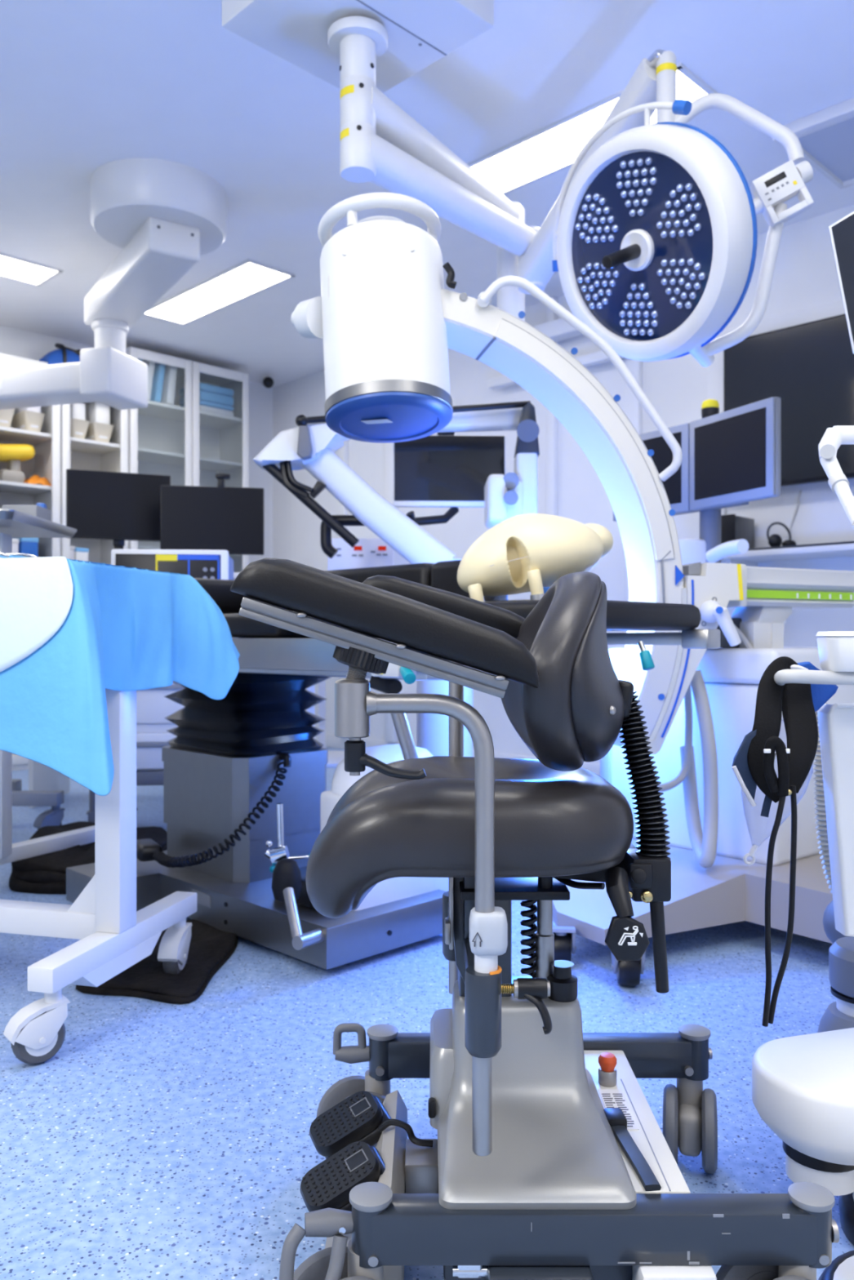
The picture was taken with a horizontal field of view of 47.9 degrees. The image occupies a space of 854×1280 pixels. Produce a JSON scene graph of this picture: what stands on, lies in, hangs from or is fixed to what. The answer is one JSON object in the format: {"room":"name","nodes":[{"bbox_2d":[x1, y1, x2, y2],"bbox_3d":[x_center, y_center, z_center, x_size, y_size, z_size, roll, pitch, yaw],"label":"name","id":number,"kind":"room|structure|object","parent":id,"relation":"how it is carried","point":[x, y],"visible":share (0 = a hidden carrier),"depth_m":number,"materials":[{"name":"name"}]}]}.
{"room":"operating room","nodes":[
{"label":"operating room","id":0,"kind":"room"},
{"bbox_2d":[0,324,272,563],"bbox_3d":[-4.174,-0.650,5.367,8.000,3.000,0.100,0,0,-45],"label":"wall","id":1,"kind":"structure","parent":0,"point":[13,341],"depth_m":8.02,"materials":[{"name":"paint"}]},
{"bbox_2d":[0,0,853,386],"bbox_3d":[-0.956,-2.200,2.150,9.200,0.100,8.200,0,0,45],"label":"ceiling","id":2,"kind":"structure","parent":0,"point":[86,86],"depth_m":3.91,"materials":[{"name":"paint"}]},
{"bbox_2d":[0,252,63,286],"bbox_3d":[-2.667,-2.144,5.256,0.330,0.012,1.244,0,0,45],"label":"recessed light","id":3,"kind":"object","parent":2,"relation":"in","point":[11,267],"visible":1,"depth_m":5.57,"materials":[{"name":"white plastic"}]},
{"bbox_2d":[0,158,226,409],"bbox_3d":[-2.235,-1.750,5.447,3.163,0.800,0.943,0,0,35],"label":"pendant","id":4,"kind":"object","parent":2,"relation":"hanging from","point":[164,215],"visible":1,"depth_m":4.69,"materials":[{"name":"white metal"}]},
{"bbox_2d":[143,258,295,324],"bbox_3d":[-1.328,-2.144,5.970,1.244,0.012,0.330,0,0,45],"label":"recessed light","id":5,"kind":"object","parent":2,"relation":"in","point":[248,277],"visible":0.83,"depth_m":5.90,"materials":[{"name":"white plastic"}]},
{"bbox_2d":[261,376,273,388],"bbox_3d":[-1.304,-2.091,7.858,0.089,0.115,0.309,0,0,-12],"label":"dome camera","id":6,"kind":"object","parent":2,"relation":"attached to","point":[268,382],"visible":1,"depth_m":7.72,"materials":[{"name":"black plastic"}]},
{"bbox_2d":[222,0,813,367],"bbox_3d":[0.231,-1.486,2.963,1.310,1.328,1.394,0,0,-37],"label":"lamp","id":7,"kind":"object","parent":2,"relation":"hanging from","point":[650,234],"visible":0.98,"depth_m":2.92,"materials":[{"name":"white metal"}]},
{"bbox_2d":[466,62,717,195],"bbox_3d":[0.620,-2.144,4.130,1.244,0.012,0.330,0,0,45],"label":"recessed light","id":8,"kind":"object","parent":2,"relation":"in","point":[553,148],"visible":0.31,"depth_m":4.17,"materials":[{"name":"white plastic"}]},
{"bbox_2d":[772,97,853,189],"bbox_3d":[2.174,-2.125,3.774,1.400,0.050,0.640,0,0,45],"label":"ceiling vent","id":9,"kind":"object","parent":2,"relation":"in","point":[825,136],"visible":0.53,"depth_m":4.07,"materials":[{"name":"white metal"}]},
{"bbox_2d":[828,211,853,354],"bbox_3d":[0.999,-1.373,1.973,0.215,1.562,0.439,0,0,-10],"label":"monitor","id":10,"kind":"object","parent":2,"relation":"hanging from","point":[842,232],"visible":1,"depth_m":2.04,"materials":[{"name":"white plastic"}]},
{"bbox_2d":[0,746,853,1279],"bbox_3d":[-0.956,0.900,2.150,9.200,0.100,8.200,0,0,45],"label":"floor","id":11,"kind":"structure","parent":0,"point":[160,1140],"depth_m":1.85,"materials":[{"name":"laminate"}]},
{"bbox_2d":[0,367,60,770],"bbox_3d":[-2.770,-0.450,6.417,0.490,2.600,0.400,0,0,-45],"label":"shelving unit","id":12,"kind":"object","parent":11,"relation":"on","point":[46,462],"visible":0.1,"depth_m":6.51,"materials":[{"name":"white metal"}]},
{"bbox_2d":[0,408,16,427],"bbox_3d":[-2.844,-1.501,6.343,0.160,0.238,0.280,0,0,-45],"label":"storage bin","id":13,"kind":"object","parent":12,"relation":"on","point":[6,415],"visible":0.61,"depth_m":6.27,"materials":[{"name":"plastic"}]},
{"bbox_2d":[12,538,18,553],"bbox_3d":[-2.808,-0.588,6.363,0.267,0.153,0.104,0,0,45],"label":"carton","id":14,"kind":"object","parent":12,"relation":"on","point":[15,541],"visible":0.21,"depth_m":6.29,"materials":[{"name":"cardboard"}]},
{"bbox_2d":[0,444,35,483],"bbox_3d":[-2.760,-1.166,6.371,0.200,0.272,0.269,0,0,45],"label":"yellow positioner","id":15,"kind":"object","parent":12,"relation":"on","point":[12,454],"visible":0.92,"depth_m":6.32,"materials":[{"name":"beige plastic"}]},
{"bbox_2d":[0,352,48,368],"bbox_3d":[-2.784,-1.800,6.382,0.330,0.100,0.400,0,0,45],"label":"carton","id":16,"kind":"object","parent":12,"relation":"on","point":[6,361],"visible":0.25,"depth_m":6.25,"materials":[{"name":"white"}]},
{"bbox_2d":[12,537,38,556],"bbox_3d":[-2.720,-0.598,6.451,0.267,0.173,0.114,0,0,45],"label":"carton","id":17,"kind":"object","parent":12,"relation":"on","point":[25,545],"visible":0.34,"depth_m":6.36,"materials":[{"name":"blue cardboard"}]},
{"bbox_2d":[0,480,51,495],"bbox_3d":[-2.776,-1.019,6.423,0.358,0.022,0.450,0,0,45],"label":"shelf","id":18,"kind":"object","parent":12,"relation":"attached to","point":[6,488],"depth_m":6.43,"materials":[{"name":"white wood"}]},
{"bbox_2d":[0,426,51,445],"bbox_3d":[-2.776,-1.369,6.423,0.358,0.022,0.450,0,0,45],"label":"shelf","id":19,"kind":"object","parent":12,"relation":"attached to","point":[8,435],"depth_m":6.43,"materials":[{"name":"white wood"}]},
{"bbox_2d":[11,406,45,431],"bbox_3d":[-2.700,-1.496,6.488,0.150,0.228,0.280,0,0,-45],"label":"storage bin","id":20,"kind":"object","parent":12,"relation":"on","point":[31,419],"visible":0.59,"depth_m":6.41,"materials":[{"name":"plastic"}]},
{"bbox_2d":[23,475,51,486],"bbox_3d":[-2.661,-1.071,6.505,0.274,0.098,0.175,0,0,45],"label":"cloth","id":21,"kind":"object","parent":12,"relation":"on","point":[35,479],"visible":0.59,"depth_m":6.43,"materials":[{"name":"fabric"}]},
{"bbox_2d":[12,778,64,830],"bbox_3d":[-2.026,0.435,4.217,0.949,0.830,0.533,0,0,0],"label":"trolley","id":22,"kind":"object","parent":11,"relation":"on","point":[54,816],"visible":0.58,"depth_m":4.04,"materials":[{"name":"grey plastic"}]},
{"bbox_2d":[0,508,94,864],"bbox_3d":[-1.673,0.221,3.343,0.926,1.258,0.726,0,0,0],"label":"tray table","id":23,"kind":"object","parent":11,"relation":"on","point":[14,523],"visible":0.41,"depth_m":3.27,"materials":[{"name":"metal"}]},
{"bbox_2d":[2,505,51,520],"bbox_3d":[-1.380,-0.420,3.315,0.120,0.074,0.130,0,0,0],"label":"instrument box","id":24,"kind":"object","parent":23,"relation":"on","point":[34,510],"visible":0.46,"depth_m":3.25,"materials":[{"name":"grey plastic"}]},
{"bbox_2d":[0,508,76,537],"bbox_3d":[-1.680,-0.393,3.275,0.780,0.030,0.590,0,0,0],"label":"tray","id":25,"kind":"object","parent":23,"relation":"on","point":[18,524],"depth_m":3.27,"materials":[{"name":"metal"}]},
{"bbox_2d":[35,502,47,508],"bbox_3d":[-1.400,-0.440,3.490,0.030,0.113,0.050,0,0,-10],"label":"clip","id":26,"kind":"object","parent":23,"relation":"on","point":[41,504],"visible":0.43,"depth_m":3.47,"materials":[{"name":"plastic"}]},
{"bbox_2d":[8,821,167,894],"bbox_3d":[-1.249,0.796,3.599,0.579,0.107,0.793,0,0,0],"label":"mat","id":27,"kind":"object","parent":11,"relation":"on","point":[46,873],"visible":0.41,"depth_m":3.29,"materials":[{"name":"rubber"}]},
{"bbox_2d":[60,402,128,564],"bbox_3d":[-2.422,-0.450,6.765,0.400,2.600,0.485,0,0,45],"label":"storage cabinet","id":28,"kind":"object","parent":11,"relation":"on","point":[76,453],"visible":0.03,"depth_m":6.81,"materials":[{"name":"white metal"}]},
{"bbox_2d":[39,342,80,364],"bbox_3d":[-2.492,-1.900,6.715,0.252,0.301,0.405,0,0,45],"label":"duffel bag","id":29,"kind":"object","parent":28,"relation":"on","point":[65,354],"visible":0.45,"depth_m":6.57,"materials":[{"name":"blue fabric"}]},
{"bbox_2d":[70,545,75,559],"bbox_3d":[-2.536,-0.578,6.635,0.267,0.133,0.094,0,0,45],"label":"carton","id":30,"kind":"object","parent":28,"relation":"on","point":[72,548],"visible":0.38,"depth_m":6.57,"materials":[{"name":"cardboard"}]},
{"bbox_2d":[70,403,89,439],"bbox_3d":[-2.480,-1.516,6.707,0.280,0.268,0.150,0,0,45],"label":"storage bin","id":31,"kind":"object","parent":28,"relation":"on","point":[78,424],"visible":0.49,"depth_m":6.61,"materials":[{"name":"white plastic"}]},
{"bbox_2d":[70,417,89,439],"bbox_3d":[-2.480,-1.448,6.707,0.280,0.133,0.150,0,0,45],"label":"tub","id":32,"kind":"object","parent":31,"relation":"in","point":[78,426],"depth_m":6.61,"materials":[{"name":"plastic"}]},
{"bbox_2d":[74,547,88,561],"bbox_3d":[-2.465,-0.573,6.706,0.267,0.123,0.094,0,0,45],"label":"carton","id":33,"kind":"object","parent":28,"relation":"on","point":[80,553],"visible":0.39,"depth_m":6.61,"materials":[{"name":"white cardboard"}]},
{"bbox_2d":[70,436,119,454],"bbox_3d":[-2.428,-1.369,6.772,0.445,0.022,0.358,0,0,-45],"label":"shelf","id":34,"kind":"object","parent":28,"relation":"attached to","point":[77,446],"depth_m":6.79,"materials":[{"name":"white wood"}]},
{"bbox_2d":[84,401,114,442],"bbox_3d":[-2.357,-1.531,6.831,0.280,0.298,0.160,0,0,45],"label":"storage bin","id":35,"kind":"object","parent":28,"relation":"on","point":[97,413],"visible":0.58,"depth_m":6.74,"materials":[{"name":"white plastic"}]},
{"bbox_2d":[84,422,114,442],"bbox_3d":[-2.357,-1.448,6.831,0.280,0.133,0.160,0,0,45],"label":"tub","id":36,"kind":"object","parent":35,"relation":"in","point":[96,431],"depth_m":6.74,"materials":[{"name":"plastic"}]},
{"bbox_2d":[0,688,196,1064],"bbox_3d":[-1.275,0.348,2.325,1.260,1.004,0.644,0,0,14],"label":"table","id":37,"kind":"object","parent":11,"relation":"on","point":[113,936],"visible":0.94,"depth_m":2.14,"materials":[{"name":"white metal"}]},
{"bbox_2d":[0,558,239,795],"bbox_3d":[-1.142,0.064,2.299,1.296,0.459,0.686,0,0,14],"label":"drape","id":38,"kind":"object","parent":37,"relation":"on","point":[124,628],"visible":0.91,"depth_m":1.96,"materials":[{"name":"fabric"}]},
{"bbox_2d":[0,551,12,558],"bbox_3d":[-0.970,-0.188,2.114,0.076,0.029,0.182,0,0,-34],"label":"scissors","id":39,"kind":"object","parent":38,"relation":"on","point":[3,555],"visible":0.78,"depth_m":2.07,"materials":[{"name":"silver metal"}]},
{"bbox_2d":[6,553,36,557],"bbox_3d":[-0.917,-0.188,2.197,0.182,0.029,0.076,0,0,24],"label":"scissors","id":40,"kind":"object","parent":38,"relation":"on","point":[14,555],"visible":0.59,"depth_m":2.17,"materials":[{"name":"silver metal"}]},
{"bbox_2d":[0,556,73,671],"bbox_3d":[-1.262,-0.020,2.056,1.181,0.298,0.078,0,0,15],"label":"towel","id":41,"kind":"object","parent":38,"relation":"on","point":[36,593],"visible":1,"depth_m":1.91,"materials":[{"name":"fabric"}]},
{"bbox_2d":[28,572,239,808],"bbox_3d":[-1.430,0.255,5.100,1.180,1.190,0.540,0,0,0],"label":"desk","id":42,"kind":"object","parent":11,"relation":"on","point":[41,776],"visible":0.12,"depth_m":4.99,"materials":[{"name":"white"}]},
{"bbox_2d":[66,469,170,549],"bbox_3d":[-1.665,-0.618,5.185,0.532,0.554,0.180,0,0,-22],"label":"computer monitor","id":43,"kind":"object","parent":42,"relation":"on","point":[118,507],"visible":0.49,"depth_m":5.11,"materials":[{"name":"black plastic"}]},
{"bbox_2d":[160,484,263,555],"bbox_3d":[-1.122,-0.568,5.039,0.525,0.454,0.180,0,0,-11],"label":"computer monitor","id":44,"kind":"object","parent":42,"relation":"on","point":[193,517],"visible":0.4,"depth_m":4.97,"materials":[{"name":"black plastic"}]},
{"bbox_2d":[215,473,230,487],"bbox_3d":[-1.061,-0.806,4.998,0.075,0.113,0.056,0,0,-11],"label":"webcam","id":45,"kind":"object","parent":44,"relation":"attached to","point":[220,477],"visible":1,"depth_m":4.98,"materials":[{"name":"black plastic"}]},
{"bbox_2d":[233,572,239,580],"bbox_3d":[-1.430,-0.325,5.100,1.180,0.030,0.540,0,0,0],"label":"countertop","id":46,"kind":"structure","parent":42,"relation":"on","point":[235,574],"depth_m":4.83,"materials":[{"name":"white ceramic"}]},
{"bbox_2d":[75,919,237,1004],"bbox_3d":[-0.694,0.836,2.547,0.341,0.028,0.623,0,0,0],"label":"mat","id":47,"kind":"object","parent":11,"relation":"on","point":[211,947],"visible":0.52,"depth_m":2.38,"materials":[{"name":"rubber"}]},
{"bbox_2d":[86,637,239,822],"bbox_3d":[-1.134,0.372,4.238,0.631,0.955,0.483,0,0,-4],"label":"cabinet","id":48,"kind":"object","parent":11,"relation":"on","point":[152,706],"visible":0.02,"depth_m":4.02,"materials":[{"name":"white metal"}]},
{"bbox_2d":[111,549,233,580],"bbox_3d":[-1.082,-0.241,4.137,0.476,0.268,0.352,0,0,-6],"label":"electrosurgical unit","id":49,"kind":"object","parent":48,"relation":"on","point":[203,564],"visible":0.36,"depth_m":3.98,"materials":[{"name":"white plastic"}]},
{"bbox_2d":[125,346,248,572],"bbox_3d":[-1.887,-0.615,7.300,1.007,2.930,0.400,0,0,-45],"label":"storage cabinet","id":50,"kind":"object","parent":11,"relation":"on","point":[188,444],"visible":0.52,"depth_m":7.40,"materials":[{"name":"white metal"}]},
{"bbox_2d":[143,360,155,400],"bbox_3d":[-2.095,-1.892,7.064,0.088,0.301,0.240,0,0,-45],"label":"pack","id":51,"kind":"object","parent":50,"relation":"on","point":[150,365],"visible":0.23,"depth_m":6.98,"materials":[{"name":"paper"}]},
{"bbox_2d":[149,363,165,402],"bbox_3d":[-2.035,-1.892,7.124,0.240,0.301,0.088,0,0,45],"label":"pack","id":52,"kind":"object","parent":50,"relation":"on","point":[159,369],"visible":0.36,"depth_m":7.04,"materials":[{"name":"blue fabric"}]},
{"bbox_2d":[160,365,177,404],"bbox_3d":[-1.968,-1.892,7.191,0.088,0.302,0.240,0,0,-45],"label":"pack","id":53,"kind":"object","parent":50,"relation":"on","point":[170,375],"visible":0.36,"depth_m":7.11,"materials":[{"name":"paper"}]},
{"bbox_2d":[137,545,241,557],"bbox_3d":[-1.894,-0.669,7.306,0.967,0.022,0.358,0,0,-45],"label":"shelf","id":54,"kind":"object","parent":50,"relation":"attached to","point":[140,547],"depth_m":6.96,"materials":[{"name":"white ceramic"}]},
{"bbox_2d":[137,447,241,471],"bbox_3d":[-1.894,-1.369,7.306,0.967,0.022,0.358,0,0,-45],"label":"shelf","id":55,"kind":"object","parent":50,"relation":"attached to","point":[148,457],"depth_m":7.31,"materials":[{"name":"white wood"}]},
{"bbox_2d":[137,400,241,428],"bbox_3d":[-1.894,-1.719,7.306,0.967,0.022,0.358,0,0,-45],"label":"shelf","id":56,"kind":"object","parent":50,"relation":"attached to","point":[154,411],"depth_m":7.32,"materials":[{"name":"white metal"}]},
{"bbox_2d":[199,404,233,416],"bbox_3d":[-1.713,-1.755,7.467,0.310,0.050,0.310,0,0,45],"label":"linens","id":57,"kind":"object","parent":50,"relation":"on","point":[204,408],"visible":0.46,"depth_m":7.35,"materials":[{"name":"fabric"}]},
{"bbox_2d":[182,400,233,411],"bbox_3d":[-1.713,-1.798,7.467,0.310,0.035,0.310,0,0,-45],"label":"linens","id":58,"kind":"object","parent":57,"relation":"on","point":[201,402],"visible":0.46,"depth_m":7.36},
{"bbox_2d":[179,390,233,406],"bbox_3d":[-1.713,-1.853,7.467,0.310,0.075,0.310,0,0,45],"label":"linens","id":59,"kind":"object","parent":58,"relation":"on","point":[203,396],"visible":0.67,"depth_m":7.37,"materials":[{"name":"fabric"}]},
{"bbox_2d":[179,382,233,396],"bbox_3d":[-1.713,-1.920,7.467,0.310,0.060,0.310,0,0,45],"label":"linens","id":60,"kind":"object","parent":59,"relation":"on","point":[203,387],"visible":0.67,"depth_m":7.37,"materials":[{"name":"fabric"}]},
{"bbox_2d":[306,680,344,768],"bbox_3d":[-0.248,0.345,4.361,0.607,1.010,0.508,0,0,0],"label":"equipment cart","id":61,"kind":"object","parent":11,"relation":"on","point":[335,757],"visible":0.02,"depth_m":4.57,"materials":[{"name":"white metal"}]},
{"bbox_2d":[326,751,344,768],"bbox_3d":[-0.250,0.540,4.360,0.540,0.020,0.480,0,0,0],"label":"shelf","id":62,"kind":"object","parent":61,"relation":"attached to","point":[335,757],"depth_m":4.32,"materials":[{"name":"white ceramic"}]},
{"bbox_2d":[327,537,410,570],"bbox_3d":[-0.237,-0.300,4.320,0.386,0.279,0.360,0,0,0],"label":"control panel","id":63,"kind":"object","parent":61,"relation":"on","point":[368,552],"visible":0.43,"depth_m":4.14,"materials":[{"name":"white plastic"}]},
{"bbox_2d":[299,1089,438,1279],"bbox_3d":[-0.077,0.750,1.345,0.187,0.161,0.270,0,0,0],"label":"foot pedal","id":64,"kind":"object","parent":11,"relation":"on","point":[362,1139],"visible":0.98,"depth_m":1.29,"materials":[{"name":"black plastic"}]},
{"bbox_2d":[320,744,448,910],"bbox_3d":[-0.112,0.575,2.751,0.160,0.550,0.380,0,0,45],"label":"c-arm machine","id":65,"kind":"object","parent":11,"relation":"on","point":[390,890],"depth_m":2.66,"materials":[{"name":"plastic"}]},
{"bbox_2d":[66,560,719,969],"bbox_3d":[-0.223,0.307,2.705,0.820,1.085,2.000,0,0,-45],"label":"table","id":66,"kind":"object","parent":11,"relation":"on","point":[220,762],"visible":0.59,"depth_m":2.86,"materials":[{"name":"metal"}]},
{"bbox_2d":[136,752,291,867],"bbox_3d":[-0.701,0.514,2.879,0.553,0.342,0.335,0,0,13],"label":"coiled cable","id":67,"kind":"object","parent":66,"relation":"attached to","point":[147,850],"visible":0.98,"depth_m":2.81,"materials":[{"name":"black rubber"}]},
{"bbox_2d":[194,577,275,613],"bbox_3d":[-0.809,-0.142,3.305,0.320,0.125,0.515,0,0,45],"label":"cushion","id":68,"kind":"object","parent":66,"relation":"on","point":[228,602],"depth_m":3.21,"materials":[{"name":"black leather"}]},
{"bbox_2d":[239,562,435,638],"bbox_3d":[-0.325,-0.113,3.273,0.105,0.245,1.010,0,0,-45],"label":"cushion","id":69,"kind":"object","parent":66,"relation":"on","point":[420,573],"depth_m":3.00,"materials":[{"name":"black leather"}]},
{"bbox_2d":[431,560,507,600],"bbox_3d":[0.123,-0.113,2.826,0.245,0.245,0.105,0,0,45],"label":"cushion","id":70,"kind":"object","parent":66,"relation":"on","point":[443,574],"depth_m":2.81,"materials":[{"name":"black leather"}]},
{"bbox_2d":[457,513,613,601],"bbox_3d":[0.259,-0.186,2.269,0.381,0.224,0.261,0,0,0],"label":"anatomical phantom","id":71,"kind":"object","parent":66,"relation":"on","point":[525,553],"visible":0.98,"depth_m":2.18,"materials":[{"name":"beige plastic"}]},
{"bbox_2d":[252,400,539,756],"bbox_3d":[-0.117,-0.031,3.653,1.041,1.762,0.639,0,0,-20],"label":"microscope","id":72,"kind":"object","parent":11,"relation":"on","point":[445,469],"visible":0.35,"depth_m":3.65,"materials":[{"name":"white plastic"}]},
{"bbox_2d":[230,557,839,1279],"bbox_3d":[0.130,0.374,1.338,0.699,0.951,0.577,0,0,0],"label":"chair","id":73,"kind":"object","parent":11,"relation":"on","point":[554,1162],"visible":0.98,"depth_m":1.15,"materials":[{"name":"leather"}]},
{"bbox_2d":[512,979,518,998],"bbox_3d":[0.101,0.396,1.092,0.004,0.020,0.020,0,0,0],"label":"washer","id":74,"kind":"object","parent":73,"relation":"in","point":[515,983],"depth_m":1.08,"materials":[{"name":"metal"}]},
{"bbox_2d":[546,980,550,996],"bbox_3d":[0.138,0.396,1.092,0.003,0.017,0.017,0,0,0],"label":"washer","id":75,"kind":"object","parent":73,"relation":"in","point":[548,981],"depth_m":1.08,"materials":[{"name":"metal"}]},
{"bbox_2d":[601,1093,633,1126],"bbox_3d":[0.269,0.662,1.353,0.030,0.001,0.095,0,0,0],"label":"print","id":76,"kind":"object","parent":73,"relation":"on","point":[624,1102],"depth_m":1.37},
{"bbox_2d":[290,192,853,986],"bbox_3d":[0.838,-0.161,2.788,2.114,2.022,1.318,0,0,-37],"label":"c-arm","id":77,"kind":"object","parent":11,"relation":"on","point":[386,320],"visible":0.81,"depth_m":2.66,"materials":[{"name":"white plastic"}]},
{"bbox_2d":[477,291,492,307],"bbox_3d":[0.155,-0.917,2.590,0.041,0.046,0.045,0,0,0],"label":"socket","id":78,"kind":"object","parent":77,"relation":"attached to","point":[484,299],"depth_m":2.58,"materials":[{"name":"white plastic"}]},
{"bbox_2d":[622,684,692,791],"bbox_3d":[0.668,0.276,2.724,0.340,0.301,0.046,0,0,-44],"label":"cable","id":79,"kind":"object","parent":77,"relation":"attached to","point":[684,771],"visible":0.56,"depth_m":2.82,"materials":[{"name":"plastic"}]},
{"bbox_2d":[680,670,718,867],"bbox_3d":[0.784,0.362,2.769,0.062,0.552,0.220,0,0,-6],"label":"hose","id":80,"kind":"object","parent":77,"relation":"hanging from","point":[704,844],"visible":0.94,"depth_m":2.72,"materials":[{"name":"plastic"}]},
{"bbox_2d":[716,617,741,647],"bbox_3d":[0.889,-0.022,2.900,0.090,0.090,0.080,0,0,-25],"label":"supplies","id":81,"kind":"object","parent":77,"relation":"on","point":[736,621],"visible":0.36,"depth_m":2.86,"materials":[{"name":"plastic"}]},
{"bbox_2d":[733,624,753,648],"bbox_3d":[0.975,0.083,2.808,0.176,0.261,0.057,0,0,20],"label":"tube","id":82,"kind":"object","parent":77,"relation":"attached to","point":[744,639],"visible":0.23,"depth_m":2.83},
{"bbox_2d":[613,396,780,564],"bbox_3d":[1.210,-0.077,4.133,0.550,1.855,0.937,0,0,-30],"label":"monitor","id":83,"kind":"object","parent":11,"relation":"on","point":[731,458],"visible":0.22,"depth_m":3.92,"materials":[{"name":"grey plastic"}]},
{"bbox_2d":[751,425,853,1279],"bbox_3d":[0.751,0.220,1.534,0.949,1.260,0.614,0,0,-41],"label":"stand","id":84,"kind":"object","parent":11,"relation":"on","point":[802,1086],"visible":0.94,"depth_m":1.47,"materials":[{"name":"plastic"}]},
{"bbox_2d":[731,656,817,1026],"bbox_3d":[0.552,0.300,1.475,0.171,0.549,0.082,0,0,-32],"label":"strap","id":85,"kind":"object","parent":84,"relation":"hanging from","point":[753,764],"visible":0.91,"depth_m":1.46,"materials":[{"name":"black fabric"}]},
{"bbox_2d":[740,713,813,865],"bbox_3d":[0.590,0.227,1.620,0.115,0.307,0.066,0,0,-21],"label":"bag","id":86,"kind":"object","parent":84,"relation":"hanging from","point":[744,802],"visible":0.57,"depth_m":1.62,"materials":[{"name":"plastic"}]},
{"bbox_2d":[790,662,838,711],"bbox_3d":[0.615,0.079,1.555,0.108,0.088,0.051,0,0,-27],"label":"garment","id":87,"kind":"object","parent":84,"relation":"hanging from","point":[821,694],"visible":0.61,"depth_m":1.55,"materials":[{"name":"fabric"}]},
{"bbox_2d":[813,702,832,893],"bbox_3d":[0.757,0.320,1.720,0.151,0.430,0.035,0,0,0],"label":"corrugated hose","id":88,"kind":"object","parent":84,"relation":"hanging from","point":[821,824],"visible":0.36,"depth_m":1.71,"materials":[{"name":"plastic"}]},
{"bbox_2d":[272,204,853,764],"bbox_3d":[1.907,-0.650,5.013,9.200,3.000,0.100,0,0,45],"label":"wall","id":89,"kind":"structure","parent":0,"point":[805,276],"depth_m":5.81,"materials":[{"name":"paint"}]},
{"bbox_2d":[338,440,348,679],"bbox_3d":[-0.648,-0.700,7.466,0.070,2.900,0.045,0,0,45],"label":"trim","id":90,"kind":"structure","parent":89,"relation":"attached to","point":[344,451],"depth_m":7.44,"materials":[{"name":"paint"}]},
{"bbox_2d":[384,442,397,742],"bbox_3d":[-0.263,-0.700,7.081,0.100,2.900,0.045,0,0,45],"label":"trim","id":91,"kind":"structure","parent":89,"relation":"attached to","point":[390,735],"depth_m":7.07,"materials":[{"name":"paint"}]},
{"bbox_2d":[315,733,599,775],"bbox_3d":[1.872,0.800,4.967,0.015,0.100,8.985,0,0,-45],"label":"baseboard","id":92,"kind":"structure","parent":89,"relation":"attached to","point":[331,741],"depth_m":7.17,"materials":[{"name":"paint"}]},
{"bbox_2d":[546,296,557,515],"bbox_3d":[0.786,-0.700,6.032,0.060,2.900,0.045,0,0,45],"label":"trim","id":93,"kind":"structure","parent":89,"relation":"attached to","point":[551,420],"depth_m":6.01,"materials":[{"name":"paint"}]},
{"bbox_2d":[487,351,623,389],"bbox_3d":[0.811,-1.680,5.926,1.117,0.060,0.060,0,0,45],"label":"trim","id":94,"kind":"structure","parent":89,"relation":"attached to","point":[597,357],"depth_m":5.77,"materials":[{"name":"paint"}]},
{"bbox_2d":[533,318,582,342],"bbox_3d":[0.793,-1.900,5.908,1.117,0.100,0.110,0,0,45],"label":"trim","id":95,"kind":"structure","parent":89,"relation":"attached to","point":[558,330],"depth_m":5.84,"materials":[{"name":"paint"}]},
{"bbox_2d":[624,357,642,646],"bbox_3d":[1.206,-0.700,5.612,0.100,2.900,0.045,0,0,45],"label":"trim","id":96,"kind":"structure","parent":89,"relation":"attached to","point":[633,408],"depth_m":5.59,"materials":[{"name":"paint"}]},
{"bbox_2d":[706,300,844,515],"bbox_3d":[2.159,-1.165,4.665,0.033,1.030,1.730,0,0,-45],"label":"trim","id":97,"kind":"structure","parent":89,"relation":"attached to","point":[715,371],"depth_m":5.02,"materials":[{"name":"paint"}]},
{"bbox_2d":[720,541,853,566],"bbox_3d":[2.100,-0.302,4.496,2.000,0.305,0.360,0,0,45],"label":"wall shelf","id":98,"kind":"object","parent":89,"relation":"attached to","point":[752,557],"visible":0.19,"depth_m":4.67,"materials":[{"name":"white ceramic"}]},
{"bbox_2d":[720,514,754,548],"bbox_3d":[1.612,-0.550,5.033,0.120,0.189,0.230,0,0,45],"label":"computer tower","id":99,"kind":"object","parent":98,"relation":"on","point":[733,527],"visible":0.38,"depth_m":4.96,"materials":[{"name":"plastic"}]},
{"bbox_2d":[766,521,795,546],"bbox_3d":[1.762,-0.520,4.775,0.154,0.140,0.062,0,0,-14],"label":"headset","id":100,"kind":"object","parent":98,"relation":"on","point":[775,540],"visible":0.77,"depth_m":4.76,"materials":[{"name":"plastic"}]},
{"bbox_2d":[768,533,782,546],"bbox_3d":[1.723,-0.490,4.755,0.070,0.070,0.040,0,0,0],"label":"ear cup","id":101,"kind":"object","parent":100,"relation":"on","point":[775,540],"depth_m":4.74,"materials":[{"name":"black plastic"}]},
{"bbox_2d":[781,539,795,546],"bbox_3d":[1.803,-0.478,4.785,0.070,0.044,0.060,0,0,0],"label":"ear cup","id":102,"kind":"object","parent":100,"relation":"on","point":[788,542],"depth_m":4.76,"materials":[{"name":"black plastic"}]},
{"bbox_2d":[723,313,853,486],"bbox_3d":[2.118,-1.190,4.660,1.420,0.800,0.102,0,0,45],"label":"television","id":103,"kind":"object","parent":89,"relation":"attached to","point":[808,366],"visible":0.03,"depth_m":4.82,"materials":[{"name":"black plastic"}]},
{"bbox_2d":[783,490,801,541],"bbox_3d":[1.833,-0.626,4.887,0.195,0.283,0.069,0,0,-44],"label":"cable","id":104,"kind":"object","parent":89,"relation":"attached to","point":[800,491],"visible":0.89,"depth_m":4.94,"materials":[{"name":"grey plastic"}]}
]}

